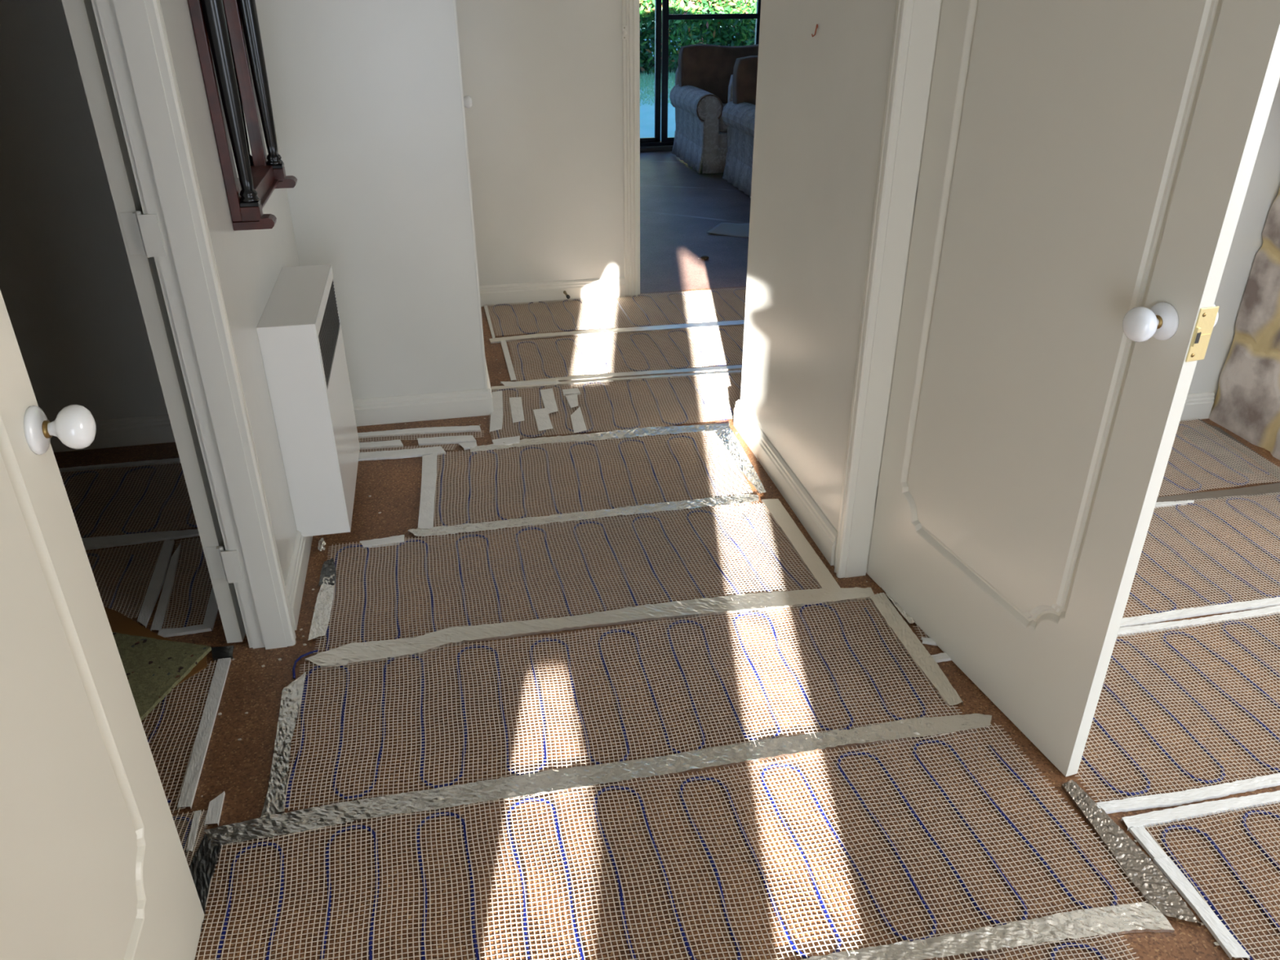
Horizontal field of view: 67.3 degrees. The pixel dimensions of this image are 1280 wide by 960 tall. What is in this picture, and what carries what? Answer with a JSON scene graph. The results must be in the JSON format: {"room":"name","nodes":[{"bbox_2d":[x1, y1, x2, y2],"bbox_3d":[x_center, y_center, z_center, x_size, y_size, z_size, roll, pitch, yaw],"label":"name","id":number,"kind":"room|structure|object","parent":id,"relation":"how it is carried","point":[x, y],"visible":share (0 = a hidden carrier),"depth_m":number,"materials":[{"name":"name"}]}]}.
{"room":"hallway","nodes":[
{"label":"hallway","id":0,"kind":"room"},
{"bbox_2d":[160,0,299,586],"bbox_3d":[-0.998,-0.070,0.745,0.725,2.420,4.955,-6,29,-10],"label":"wall","id":1,"kind":"structure","parent":0,"point":[250,264],"depth_m":2.28,"materials":[{"name":"paint"}]},
{"bbox_2d":[0,289,204,959],"bbox_3d":[-0.715,0.069,0.884,0.175,2.030,0.798,-6,29,-10],"label":"door","id":2,"kind":"structure","parent":1,"relation":"in","point":[94,865],"depth_m":1.22,"materials":[{"name":"beige paint"}]},
{"bbox_2d":[61,0,245,643],"bbox_3d":[-1.044,-0.665,2.244,0.082,2.030,0.802,-4,29,-7],"label":"door frame","id":3,"kind":"structure","parent":1,"relation":"in","point":[141,234],"depth_m":1.97,"materials":[{"name":"beige paint"}]},
{"bbox_2d":[91,0,287,649],"bbox_3d":[-0.764,-0.120,1.215,0.091,2.060,1.620,-6,29,-10],"label":"trim","id":4,"kind":"structure","parent":1,"relation":"attached to","point":[123,26],"depth_m":1.96,"materials":[{"name":"white paint"}]},
{"bbox_2d":[144,0,296,646],"bbox_3d":[-0.710,-0.146,1.214,0.020,2.106,1.712,-6,29,-10],"label":"trim","id":5,"kind":"structure","parent":1,"relation":"attached to","point":[153,8],"depth_m":1.97,"materials":[{"name":"white paint"}]},
{"bbox_2d":[187,0,297,231],"bbox_3d":[-0.961,-1.197,2.225,0.093,1.105,0.522,-6,29,-10],"label":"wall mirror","id":6,"kind":"object","parent":1,"relation":"attached to","point":[227,33],"visible":1,"depth_m":2.25,"materials":[{"name":"brown wood"}]},
{"bbox_2d":[285,530,312,630],"bbox_3d":[-1.009,0.050,2.961,0.018,0.101,1.243,-6,29,-10],"label":"baseboard","id":7,"kind":"structure","parent":1,"relation":"attached to","point":[295,580],"depth_m":2.56,"materials":[{"name":"white paint"}]},
{"bbox_2d":[256,264,359,537],"bbox_3d":[-0.946,-0.245,2.802,0.142,0.616,0.554,-6,29,-10],"label":"wall heater","id":8,"kind":"object","parent":1,"relation":"attached to","point":[299,327],"visible":0.96,"depth_m":2.60,"materials":[{"name":"white metal"}]},
{"bbox_2d":[318,279,339,386],"bbox_3d":[-0.881,-0.425,2.727,0.003,0.150,0.526,-6,29,-10],"label":"grille","id":9,"kind":"object","parent":8,"relation":"attached to","point":[329,322],"depth_m":2.70,"materials":[{"name":"black"}]},
{"bbox_2d":[0,0,485,422],"bbox_3d":[-2.595,-1.137,2.726,4.112,2.420,0.100,-6,29,-10],"label":"wall","id":10,"kind":"structure","parent":0,"point":[366,95],"depth_m":3.11,"materials":[{"name":"paint"}]},
{"bbox_2d":[49,414,175,452],"bbox_3d":[-2.910,-0.056,3.166,3.438,0.101,0.018,-6,29,-10],"label":"baseboard","id":11,"kind":"structure","parent":10,"relation":"attached to","point":[150,429],"depth_m":3.36,"materials":[{"name":"white paint"}]},
{"bbox_2d":[352,388,492,426],"bbox_3d":[-0.849,-0.263,3.541,0.599,0.101,0.018,-6,29,-10],"label":"baseboard","id":12,"kind":"structure","parent":10,"relation":"attached to","point":[474,402],"depth_m":3.54,"materials":[{"name":"white paint"}]},
{"bbox_2d":[453,0,488,389],"bbox_3d":[-0.572,-1.360,3.026,0.007,2.320,0.009,-6,29,-10],"label":"trim","id":13,"kind":"structure","parent":10,"relation":"attached to","point":[454,1],"depth_m":3.22,"materials":[{"name":"white paint"}]},
{"bbox_2d":[455,0,624,285],"bbox_3d":[1.546,-2.186,4.651,5.088,2.420,0.100,-6,29,-10],"label":"wall","id":14,"kind":"structure","parent":0,"point":[543,80],"depth_m":4.45,"materials":[{"name":"paint"}]},
{"bbox_2d":[479,276,625,306],"bbox_3d":[-0.454,-0.936,4.785,0.773,0.101,0.018,-6,29,-10],"label":"baseboard","id":15,"kind":"structure","parent":14,"relation":"attached to","point":[606,287],"depth_m":4.78,"materials":[{"name":"white paint"}]},
{"bbox_2d":[622,0,637,297],"bbox_3d":[0.384,-1.902,4.461,0.944,2.106,0.020,-6,29,-10],"label":"trim","id":16,"kind":"structure","parent":14,"relation":"attached to","point":[629,66],"depth_m":4.53,"materials":[{"name":"white paint"}]},
{"bbox_2d":[636,0,639,294],"bbox_3d":[0.372,-1.901,4.528,0.812,2.040,0.098,-6,29,-10],"label":"trim","id":17,"kind":"structure","parent":14,"relation":"attached to","point":[637,1],"depth_m":4.54,"materials":[{"name":"white paint"}]},
{"bbox_2d":[640,69,675,106],"bbox_3d":[0.955,-5.593,13.575,4.742,0.137,3.361,-6,29,-10],"label":"grass","id":18,"kind":"structure","parent":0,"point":[650,78],"depth_m":13.64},
{"bbox_2d":[53,151,1279,959],"bbox_3d":[-0.132,-0.365,3.897,9.200,0.060,10.610,-6,29,-10],"label":"floor","id":19,"kind":"structure","parent":0,"point":[241,769],"depth_m":2.17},
{"bbox_2d":[58,457,180,472],"bbox_3d":[-1.757,-0.049,3.242,0.398,0.009,0.029,-6,29,-10],"label":"tape","id":20,"kind":"object","parent":19,"relation":"on","point":[162,461],"visible":0.96,"depth_m":3.24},
{"bbox_2d":[85,540,164,618],"bbox_3d":[-1.994,0.358,2.493,1.386,0.008,0.460,-9,30,-16],"label":"mat","id":21,"kind":"object","parent":19,"relation":"on","point":[131,560],"visible":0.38,"depth_m":2.67,"materials":[{"name":"beige"}]},
{"bbox_2d":[59,461,197,537],"bbox_3d":[-1.969,0.094,2.981,1.601,0.008,0.504,-6,29,-10],"label":"mat","id":22,"kind":"object","parent":19,"relation":"on","point":[133,510],"visible":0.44,"depth_m":3.04,"materials":[{"name":"beige"}]},
{"bbox_2d":[81,528,199,550],"bbox_3d":[-1.468,0.172,2.833,0.363,0.009,0.061,-6,29,-10],"label":"tape","id":23,"kind":"object","parent":19,"relation":"on","point":[108,541],"visible":0.91,"depth_m":2.83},
{"bbox_2d":[137,539,174,627],"bbox_3d":[-1.323,0.278,2.635,0.034,0.009,0.431,-7,29,-12],"label":"tape","id":24,"kind":"object","parent":19,"relation":"on","point":[157,581],"visible":1,"depth_m":2.62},
{"bbox_2d":[150,543,181,631],"bbox_3d":[-1.286,0.286,2.620,0.024,0.009,0.436,-7,29,-13],"label":"tape","id":25,"kind":"object","parent":19,"relation":"on","point":[158,619],"visible":1,"depth_m":2.58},
{"bbox_2d":[142,660,215,813],"bbox_3d":[-1.344,0.592,2.057,0.808,0.008,0.496,-6,29,-10],"label":"mat","id":26,"kind":"object","parent":19,"relation":"on","point":[165,699],"visible":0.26,"depth_m":2.13,"materials":[{"name":"beige"}]},
{"bbox_2d":[103,606,207,686],"bbox_3d":[-1.188,0.430,2.346,0.236,0.002,0.590,-13,31,-23],"label":"floor","id":27,"kind":"structure","parent":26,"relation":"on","point":[119,623],"depth_m":2.44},
{"bbox_2d":[111,631,211,721],"bbox_3d":[-1.165,0.450,2.295,0.270,0.010,0.546,-16,32,-27],"label":"foam underlay","id":28,"kind":"object","parent":27,"relation":"on","point":[153,667],"visible":0.4,"depth_m":2.30,"materials":[{"name":"plastic"}]},
{"bbox_2d":[157,624,211,637],"bbox_3d":[-1.154,0.382,2.441,0.128,0.009,0.026,-6,29,-10],"label":"tape","id":29,"kind":"object","parent":19,"relation":"on","point":[165,633],"visible":1,"depth_m":2.44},
{"bbox_2d":[161,537,212,628],"bbox_3d":[-1.232,0.277,2.639,0.162,0.008,0.470,-6,29,-10],"label":"mat","id":30,"kind":"object","parent":19,"relation":"on","point":[190,588],"visible":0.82,"depth_m":2.59,"materials":[{"name":"beige"}]},
{"bbox_2d":[172,809,207,865],"bbox_3d":[-1.225,0.801,1.669,0.846,0.008,0.429,-6,29,-10],"label":"mat","id":31,"kind":"object","parent":19,"relation":"on","point":[186,834],"visible":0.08,"depth_m":1.88,"materials":[{"name":"beige"}]},
{"bbox_2d":[186,809,201,852],"bbox_3d":[-0.871,0.687,1.876,0.012,0.009,0.104,-7,29,-12],"label":"tape","id":32,"kind":"object","parent":19,"relation":"on","point":[197,814],"visible":1,"depth_m":1.88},
{"bbox_2d":[177,657,231,808],"bbox_3d":[-0.963,0.548,2.134,0.029,0.009,0.479,-6,29,-10],"label":"tape","id":33,"kind":"object","parent":19,"relation":"on","point":[188,793],"visible":1,"depth_m":2.11,"materials":[{"name":"plastic"}]},
{"bbox_2d":[189,834,221,931],"bbox_3d":[-0.812,0.741,1.775,0.048,0.010,0.220,-6,29,-10],"label":"tape","id":34,"kind":"object","parent":19,"relation":"on","point":[203,864],"visible":0.64,"depth_m":1.80,"materials":[{"name":"grey"}]},
{"bbox_2d":[202,586,217,630],"bbox_3d":[-1.129,0.324,2.549,0.027,0.009,0.250,-7,29,-12],"label":"tape","id":35,"kind":"object","parent":19,"relation":"on","point":[211,611],"visible":0.62,"depth_m":2.51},
{"bbox_2d":[204,791,225,826],"bbox_3d":[-0.852,0.660,1.927,0.025,0.008,0.086,-6,29,-10],"label":"tape","id":36,"kind":"object","parent":19,"relation":"on","point":[215,808],"visible":1,"depth_m":1.92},
{"bbox_2d":[211,645,234,660],"bbox_3d":[-1.026,0.425,2.361,0.057,0.009,0.046,-6,29,-10],"label":"tape","id":37,"kind":"object","parent":19,"relation":"on","point":[218,652],"visible":1,"depth_m":2.36,"materials":[{"name":"grey"}]},
{"bbox_2d":[260,671,306,817],"bbox_3d":[-0.775,0.565,2.099,0.047,0.011,0.446,-6,29,-10],"label":"tape","id":38,"kind":"object","parent":19,"relation":"on","point":[292,694],"visible":1,"depth_m":2.07,"materials":[{"name":"white"}]},
{"bbox_2d":[307,573,334,641],"bbox_3d":[-0.832,0.333,2.530,0.044,0.010,0.291,-5,29,-9],"label":"tape","id":39,"kind":"object","parent":19,"relation":"on","point":[321,620],"visible":1,"depth_m":2.51,"materials":[{"name":"white"}]},
{"bbox_2d":[319,558,336,585],"bbox_3d":[-0.865,0.256,2.670,0.042,0.013,0.131,-6,29,-10],"label":"tape","id":40,"kind":"object","parent":19,"relation":"on","point":[328,568],"visible":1,"depth_m":2.67,"materials":[{"name":"grey"}]},
{"bbox_2d":[359,439,403,449],"bbox_3d":[-0.921,-0.124,3.378,0.178,0.008,0.046,-4,29,-7],"label":"tape","id":41,"kind":"object","parent":19,"relation":"on","point":[391,443],"visible":0.86,"depth_m":3.37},
{"bbox_2d":[360,534,404,547],"bbox_3d":[-0.753,0.182,2.811,0.128,0.008,0.038,-8,29,-14],"label":"tape","id":42,"kind":"object","parent":19,"relation":"on","point":[375,542],"visible":1,"depth_m":2.81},
{"bbox_2d":[358,445,445,461],"bbox_3d":[-0.830,-0.090,3.314,0.317,0.009,0.056,-5,29,-9],"label":"tape","id":43,"kind":"object","parent":19,"relation":"on","point":[415,452],"visible":0.93,"depth_m":3.31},
{"bbox_2d":[357,425,480,438],"bbox_3d":[-0.805,-0.176,3.473,0.457,0.009,0.045,-4,29,-6],"label":"tape","id":44,"kind":"object","parent":19,"relation":"on","point":[416,431],"visible":0.94,"depth_m":3.47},
{"bbox_2d":[358,430,484,441],"bbox_3d":[-0.793,-0.154,3.429,0.470,0.003,0.064,-3,29,-5],"label":"mat","id":45,"kind":"object","parent":19,"relation":"on","point":[475,431],"visible":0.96,"depth_m":3.43,"materials":[{"name":"beige"}]},
{"bbox_2d":[417,453,437,528],"bbox_3d":[-0.682,0.031,3.089,0.051,0.009,0.508,-4,29,-8],"label":"tape","id":46,"kind":"object","parent":19,"relation":"on","point":[426,513],"visible":1,"depth_m":3.07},
{"bbox_2d":[417,435,476,445],"bbox_3d":[-0.685,-0.141,3.409,0.208,0.009,0.050,-3,29,-6],"label":"tape","id":47,"kind":"object","parent":19,"relation":"on","point":[466,438],"visible":1,"depth_m":3.40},
{"bbox_2d":[489,391,503,431],"bbox_3d":[-0.539,-0.260,3.626,0.046,0.010,0.377,-3,29,-5],"label":"tape","id":48,"kind":"object","parent":19,"relation":"on","point":[496,416],"visible":0.91,"depth_m":3.60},
{"bbox_2d":[492,435,519,444],"bbox_3d":[-0.471,-0.135,3.395,0.099,0.010,0.063,-6,29,-10],"label":"tape","id":49,"kind":"object","parent":19,"relation":"on","point":[511,440],"visible":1,"depth_m":3.39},
{"bbox_2d":[500,340,516,380],"bbox_3d":[-0.560,-0.510,4.091,0.023,0.009,0.475,-6,29,-11],"label":"tape","id":50,"kind":"object","parent":19,"relation":"on","point":[511,371],"visible":1,"depth_m":4.08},
{"bbox_2d":[509,396,524,422],"bbox_3d":[-0.464,-0.263,3.632,0.046,0.009,0.238,-5,29,-9],"label":"tape","id":51,"kind":"object","parent":19,"relation":"on","point":[516,405],"visible":1,"depth_m":3.63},
{"bbox_2d":[500,381,559,386],"bbox_3d":[-0.439,-0.383,3.854,0.245,0.010,0.049,-1,28,-1],"label":"tape","id":52,"kind":"object","parent":19,"relation":"on","point":[504,383],"visible":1,"depth_m":3.85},
{"bbox_2d":[533,408,553,431],"bbox_3d":[-0.358,-0.221,3.553,0.053,0.010,0.196,-6,29,-10],"label":"tape","id":53,"kind":"object","parent":19,"relation":"on","point":[542,418],"visible":1,"depth_m":3.55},
{"bbox_2d":[539,387,558,413],"bbox_3d":[-0.348,-0.301,3.702,0.051,0.010,0.245,-6,29,-10],"label":"tape","id":54,"kind":"object","parent":19,"relation":"on","point":[548,396],"visible":1,"depth_m":3.70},
{"bbox_2d":[313,502,821,653],"bbox_3d":[-0.177,0.249,2.687,1.392,0.008,0.555,-6,29,-10],"label":"mat","id":55,"kind":"object","parent":19,"relation":"on","point":[362,620],"visible":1,"depth_m":2.67,"materials":[{"name":"beige"}]},
{"bbox_2d":[570,406,586,432],"bbox_3d":[-0.229,-0.221,3.554,0.048,0.009,0.229,-4,29,-7],"label":"tape","id":56,"kind":"object","parent":19,"relation":"on","point":[578,423],"visible":1,"depth_m":3.53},
{"bbox_2d":[407,493,759,538],"bbox_3d":[-0.155,0.108,2.942,1.087,0.012,0.057,-6,29,-10],"label":"tape","id":57,"kind":"object","parent":19,"relation":"on","point":[748,499],"visible":1,"depth_m":2.94,"materials":[{"name":"white"}]},
{"bbox_2d":[304,586,874,669],"bbox_3d":[-0.097,0.362,2.473,1.469,0.011,0.100,-6,29,-10],"label":"tape","id":58,"kind":"object","parent":19,"relation":"on","point":[353,652],"visible":1,"depth_m":2.46,"materials":[{"name":"white"}]},
{"bbox_2d":[434,431,753,527],"bbox_3d":[-0.167,-0.013,3.171,1.036,0.008,0.560,-6,29,-10],"label":"mat","id":59,"kind":"object","parent":19,"relation":"on","point":[630,440],"visible":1,"depth_m":3.16,"materials":[{"name":"beige"}]},
{"bbox_2d":[204,713,991,848],"bbox_3d":[-0.029,0.610,2.013,1.671,0.011,0.073,-6,29,-10],"label":"tape","id":60,"kind":"object","parent":19,"relation":"on","point":[281,824],"visible":1,"depth_m":1.99,"materials":[{"name":"white"}]},
{"bbox_2d":[469,422,729,453],"bbox_3d":[-0.130,-0.153,3.426,0.942,0.012,0.087,-6,29,-10],"label":"tape","id":61,"kind":"object","parent":19,"relation":"on","point":[637,433],"visible":1,"depth_m":3.43,"materials":[{"name":"white"}]},
{"bbox_2d":[488,368,742,439],"bbox_3d":[0.163,-0.322,3.742,1.504,0.008,0.507,-6,29,-10],"label":"mat","id":62,"kind":"object","parent":19,"relation":"on","point":[689,377],"visible":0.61,"depth_m":3.69,"materials":[{"name":"beige"}]},
{"bbox_2d":[487,287,746,336],"bbox_3d":[0.129,-0.836,4.694,1.729,0.008,0.533,-6,29,-10],"label":"mat","id":63,"kind":"object","parent":19,"relation":"on","point":[670,294],"visible":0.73,"depth_m":4.65,"materials":[{"name":"beige"}]},
{"bbox_2d":[488,320,744,343],"bbox_3d":[-0.067,-0.685,4.414,1.239,0.009,0.072,-6,29,-10],"label":"tape","id":64,"kind":"object","parent":19,"relation":"on","point":[731,323],"visible":0.99,"depth_m":4.41,"materials":[{"name":"white"}]},
{"bbox_2d":[491,369,742,391],"bbox_3d":[-0.060,-0.408,3.901,1.079,0.009,0.032,-5,29,-9],"label":"tape","id":65,"kind":"object","parent":19,"relation":"on","point":[584,381],"visible":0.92,"depth_m":3.90,"materials":[{"name":"silver metal"}]},
{"bbox_2d":[284,592,962,810],"bbox_3d":[-0.035,0.488,2.243,1.509,0.008,0.512,-6,29,-10],"label":"mat","id":66,"kind":"object","parent":19,"relation":"on","point":[422,755],"visible":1,"depth_m":2.21,"materials":[{"name":"beige"}]},
{"bbox_2d":[508,324,744,381],"bbox_3d":[0.273,-0.585,4.229,1.680,0.008,0.509,-6,29,-10],"label":"mat","id":67,"kind":"object","parent":19,"relation":"on","point":[721,362],"visible":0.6,"depth_m":4.17,"materials":[{"name":"beige"}]},
{"bbox_2d":[515,364,742,382],"bbox_3d":[-0.018,-0.434,3.947,1.011,0.009,0.051,-5,29,-9],"label":"tape","id":68,"kind":"object","parent":19,"relation":"on","point":[632,374],"visible":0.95,"depth_m":3.95,"materials":[{"name":"silver metal"}]},
{"bbox_2d":[195,722,1149,959],"bbox_3d":[0.053,0.733,1.790,1.696,0.008,0.514,-6,29,-10],"label":"mat","id":69,"kind":"object","parent":19,"relation":"on","point":[473,913],"visible":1,"depth_m":1.80,"materials":[{"name":"beige"}]},
{"bbox_2d":[669,44,759,173],"bbox_3d":[1.294,-3.148,8.030,1.963,0.879,1.042,-6,29,-10],"label":"armchair","id":70,"kind":"object","parent":19,"relation":"on","point":[699,96],"visible":0.28,"depth_m":7.91,"materials":[{"name":"fabric"}]},
{"bbox_2d":[678,44,759,103],"bbox_3d":[0.781,-3.423,8.093,0.922,0.450,0.224,-6,29,-10],"label":"cushion","id":71,"kind":"object","parent":70,"relation":"on","point":[708,68],"depth_m":7.96,"materials":[{"name":"fabric"}]},
{"bbox_2d":[718,103,727,132],"bbox_3d":[0.940,-2.992,7.903,0.762,0.171,0.760,-6,29,-10],"label":"seat cushion","id":72,"kind":"object","parent":70,"relation":"on","point":[722,127],"depth_m":7.60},
{"bbox_2d":[706,222,749,237],"bbox_3d":[0.616,-1.593,6.090,0.306,0.015,0.341,9,30,17],"label":"folded paper","id":73,"kind":"object","parent":19,"relation":"on","point":[734,229],"visible":0.87,"depth_m":6.07,"materials":[{"name":"grey paper"}]},
{"bbox_2d":[721,55,758,198],"bbox_3d":[1.203,-2.583,6.985,1.044,0.878,1.012,-6,29,-10],"label":"armchair","id":74,"kind":"object","parent":19,"relation":"on","point":[738,114],"visible":0.2,"depth_m":6.98,"materials":[{"name":"fabric"}]},
{"bbox_2d":[733,55,758,105],"bbox_3d":[1.149,-2.897,7.117,0.932,0.450,0.224,-6,29,-10],"label":"cushion","id":75,"kind":"object","parent":74,"relation":"on","point":[745,68],"depth_m":6.96,"materials":[{"name":"fabric"}]},
{"bbox_2d":[714,424,765,494],"bbox_3d":[0.343,-0.077,3.284,0.065,0.010,0.520,-6,29,-10],"label":"tape","id":76,"kind":"object","parent":19,"relation":"on","point":[727,437],"visible":1,"depth_m":3.28,"materials":[{"name":"white"}]},
{"bbox_2d":[761,498,839,590],"bbox_3d":[0.464,0.181,2.808,0.053,0.009,0.515,-6,29,-11],"label":"tape","id":77,"kind":"object","parent":19,"relation":"on","point":[824,578],"visible":1,"depth_m":2.79,"materials":[{"name":"white"}]},
{"bbox_2d":[880,586,915,625],"bbox_3d":[0.681,0.324,2.537,0.030,0.012,0.185,-6,29,-10],"label":"tape","id":78,"kind":"object","parent":19,"relation":"on","point":[905,616],"visible":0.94,"depth_m":2.51,"materials":[{"name":"white"}]},
{"bbox_2d":[869,592,963,708],"bbox_3d":[0.676,0.410,2.381,0.048,0.010,0.448,-6,29,-10],"label":"tape","id":79,"kind":"object","parent":19,"relation":"on","point":[931,669],"visible":1,"depth_m":2.36,"materials":[{"name":"white"}]},
{"bbox_2d":[800,902,1174,959],"bbox_3d":[0.294,0.821,1.621,1.286,0.010,0.064,-4,29,-8],"label":"tape","id":80,"kind":"object","parent":19,"relation":"on","point":[1143,917],"visible":1,"depth_m":1.67,"materials":[{"name":"white"}]},
{"bbox_2d":[930,933,1138,959],"bbox_3d":[0.111,1.009,1.277,1.622,0.008,0.687,-5,29,-9],"label":"mat","id":81,"kind":"object","parent":19,"relation":"on","point":[1053,952],"visible":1,"depth_m":1.65,"materials":[{"name":"beige"}]},
{"bbox_2d":[1061,779,1201,926],"bbox_3d":[0.923,0.704,1.836,0.067,0.011,0.351,-6,29,-10],"label":"tape","id":82,"kind":"object","parent":19,"relation":"on","point":[1148,879],"visible":1,"depth_m":1.81,"materials":[{"name":"silver"}]},
{"bbox_2d":[1154,500,1194,508],"bbox_3d":[1.656,0.075,2.999,0.165,0.009,0.024,-4,29,-6],"label":"tape","id":83,"kind":"object","parent":19,"relation":"on","point":[1168,504],"visible":0.81,"depth_m":3.00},
{"bbox_2d":[1075,612,1279,801],"bbox_3d":[1.603,0.470,2.270,1.498,0.008,0.545,-6,29,-10],"label":"mat","id":84,"kind":"object","parent":19,"relation":"on","point":[1138,793],"visible":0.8,"depth_m":2.18,"materials":[{"name":"beige"}]},
{"bbox_2d":[1096,773,1279,813],"bbox_3d":[1.134,0.638,1.958,0.450,0.009,0.035,-6,29,-10],"label":"tape","id":85,"kind":"object","parent":19,"relation":"on","point":[1188,796],"visible":1,"depth_m":1.95,"materials":[{"name":"plastic"}]},
{"bbox_2d":[1116,605,1279,636],"bbox_3d":[1.442,0.361,2.470,0.534,0.009,0.029,-6,29,-10],"label":"tape","id":86,"kind":"object","parent":19,"relation":"on","point":[1247,614],"visible":1,"depth_m":2.46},
{"bbox_2d":[1120,596,1279,627],"bbox_3d":[1.469,0.342,2.505,0.525,0.009,0.032,-6,29,-10],"label":"tape","id":87,"kind":"object","parent":19,"relation":"on","point":[1271,602],"visible":0.97,"depth_m":2.50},
{"bbox_2d":[1120,790,1279,830],"bbox_3d":[1.137,0.657,1.923,0.383,0.009,0.028,-6,29,-10],"label":"tape","id":88,"kind":"object","parent":19,"relation":"on","point":[1189,811],"visible":1,"depth_m":1.92,"materials":[{"name":"plastic"}]},
{"bbox_2d":[1122,492,1279,617],"bbox_3d":[1.510,0.201,2.769,1.453,0.008,0.599,-6,29,-10],"label":"mat","id":89,"kind":"object","parent":19,"relation":"on","point":[1256,545],"visible":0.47,"depth_m":2.74,"materials":[{"name":"beige"}]},
{"bbox_2d":[1152,857,1249,959],"bbox_3d":[1.002,0.765,1.724,0.030,0.009,0.214,-5,29,-9],"label":"tape","id":90,"kind":"object","parent":19,"relation":"on","point":[1171,872],"visible":1,"depth_m":1.72,"materials":[{"name":"plastic"}]},
{"bbox_2d":[1144,801,1279,959],"bbox_3d":[1.678,0.697,1.849,1.414,0.008,0.378,-6,29,-10],"label":"mat","id":91,"kind":"object","parent":19,"relation":"on","point":[1209,838],"visible":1,"depth_m":1.80,"materials":[{"name":"beige"}]},
{"bbox_2d":[1128,825,1168,859],"bbox_3d":[0.977,0.698,1.848,0.028,0.008,0.080,-6,29,-10],"label":"tape","id":92,"kind":"object","parent":91,"relation":"on","point":[1143,837],"visible":1,"depth_m":1.85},
{"bbox_2d":[1155,482,1279,502],"bbox_3d":[1.849,0.047,3.050,0.527,0.009,0.057,-6,29,-10],"label":"tape","id":93,"kind":"object","parent":19,"relation":"on","point":[1275,487],"visible":0.94,"depth_m":3.05,"materials":[{"name":"brown"}]},
{"bbox_2d":[1158,417,1279,497],"bbox_3d":[1.405,-0.041,3.216,1.449,0.008,0.496,-6,29,-10],"label":"mat","id":94,"kind":"object","parent":19,"relation":"on","point":[1181,424],"visible":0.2,"depth_m":3.23,"materials":[{"name":"beige"}]},
{"bbox_2d":[1199,418,1279,479],"bbox_3d":[2.096,-0.110,3.344,0.055,0.003,0.492,-2,28,-4],"label":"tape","id":95,"kind":"object","parent":19,"relation":"on","point":[1215,428],"visible":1,"depth_m":3.35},
{"bbox_2d":[1208,187,1279,460],"bbox_3d":[2.358,-0.595,2.913,0.690,1.270,0.915,-6,29,-10],"label":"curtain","id":96,"kind":"object","parent":19,"relation":"on","point":[1246,403],"visible":0.99,"depth_m":3.33,"materials":[{"name":"stone"}]},
{"bbox_2d":[740,0,897,531],"bbox_3d":[0.874,-0.184,0.948,0.085,2.420,4.650,-6,29,-10],"label":"wall","id":97,"kind":"structure","parent":0,"point":[820,99],"depth_m":2.65,"materials":[{"name":"paint"}]},
{"bbox_2d":[833,0,913,577],"bbox_3d":[0.715,-0.289,1.472,0.020,2.106,1.712,-6,29,-10],"label":"trim","id":98,"kind":"structure","parent":97,"relation":"attached to","point":[904,11],"depth_m":2.25,"materials":[{"name":"white paint"}]},
{"bbox_2d":[844,0,942,577],"bbox_3d":[0.768,-0.274,1.493,0.089,2.060,1.620,-6,29,-10],"label":"trim","id":99,"kind":"structure","parent":97,"relation":"attached to","point":[926,15],"depth_m":2.25,"materials":[{"name":"white paint"}]},
{"bbox_2d":[866,0,1279,777],"bbox_3d":[0.768,-0.457,1.851,0.167,2.030,0.808,-9,30,-16],"label":"door","id":100,"kind":"structure","parent":97,"relation":"in","point":[1086,167],"depth_m":1.84,"materials":[{"name":"beige paint"}]},
{"bbox_2d":[1187,78,1279,406],"bbox_3d":[2.486,-1.406,3.204,4.115,2.420,0.280,-6,29,-10],"label":"wall","id":101,"kind":"structure","parent":0,"point":[1264,186],"depth_m":3.28,"materials":[{"name":"paint"}]},
{"bbox_2d":[733,391,1214,565],"bbox_3d":[1.475,-0.129,3.284,2.118,0.101,0.956,-6,29,-10],"label":"baseboard","id":102,"kind":"structure","parent":101,"relation":"attached to","point":[824,534],"depth_m":3.08,"materials":[{"name":"white paint"}]},
{"bbox_3d":[-0.035,-4.010,8.098,6.600,2.480,0.100,-6,29,-10],"label":"window","id":103,"kind":"structure","parent":0,"visible":0},
{"bbox_2d":[640,0,760,151],"bbox_3d":[0.559,-3.948,8.237,2.996,2.118,0.140,-6,29,-10],"label":"glass door frame","id":104,"kind":"structure","parent":103,"relation":"attached to","point":[661,62],"depth_m":8.35,"materials":[{"name":"grey metal"}]},
{"label":"outside","id":105,"kind":"structure","parent":0,"visible":0},
{"bbox_2d":[640,56,673,78],"bbox_3d":[0.389,-7.072,16.439,36.000,0.059,3.250,-6,29,-10],"label":"bed","id":106,"kind":"object","parent":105,"point":[654,56],"depth_m":15.19,"materials":[{"name":"plant"}]},
{"bbox_2d":[639,0,756,74],"bbox_3d":[1.330,-8.524,15.915,6.377,3.138,3.986,-7,29,-12],"label":"hedge","id":107,"kind":"object","parent":106,"relation":"on","point":[690,32],"visible":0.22,"depth_m":14.99,"materials":[{"name":"green plant"}]},
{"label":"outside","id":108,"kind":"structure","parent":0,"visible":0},
{"bbox_2d":[640,8,739,141],"bbox_3d":[-1.054,-10.270,22.619,36.000,0.180,31.040,-6,29,-10],"label":"sky","id":109,"kind":"structure","parent":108,"point":[646,111],"depth_m":11.26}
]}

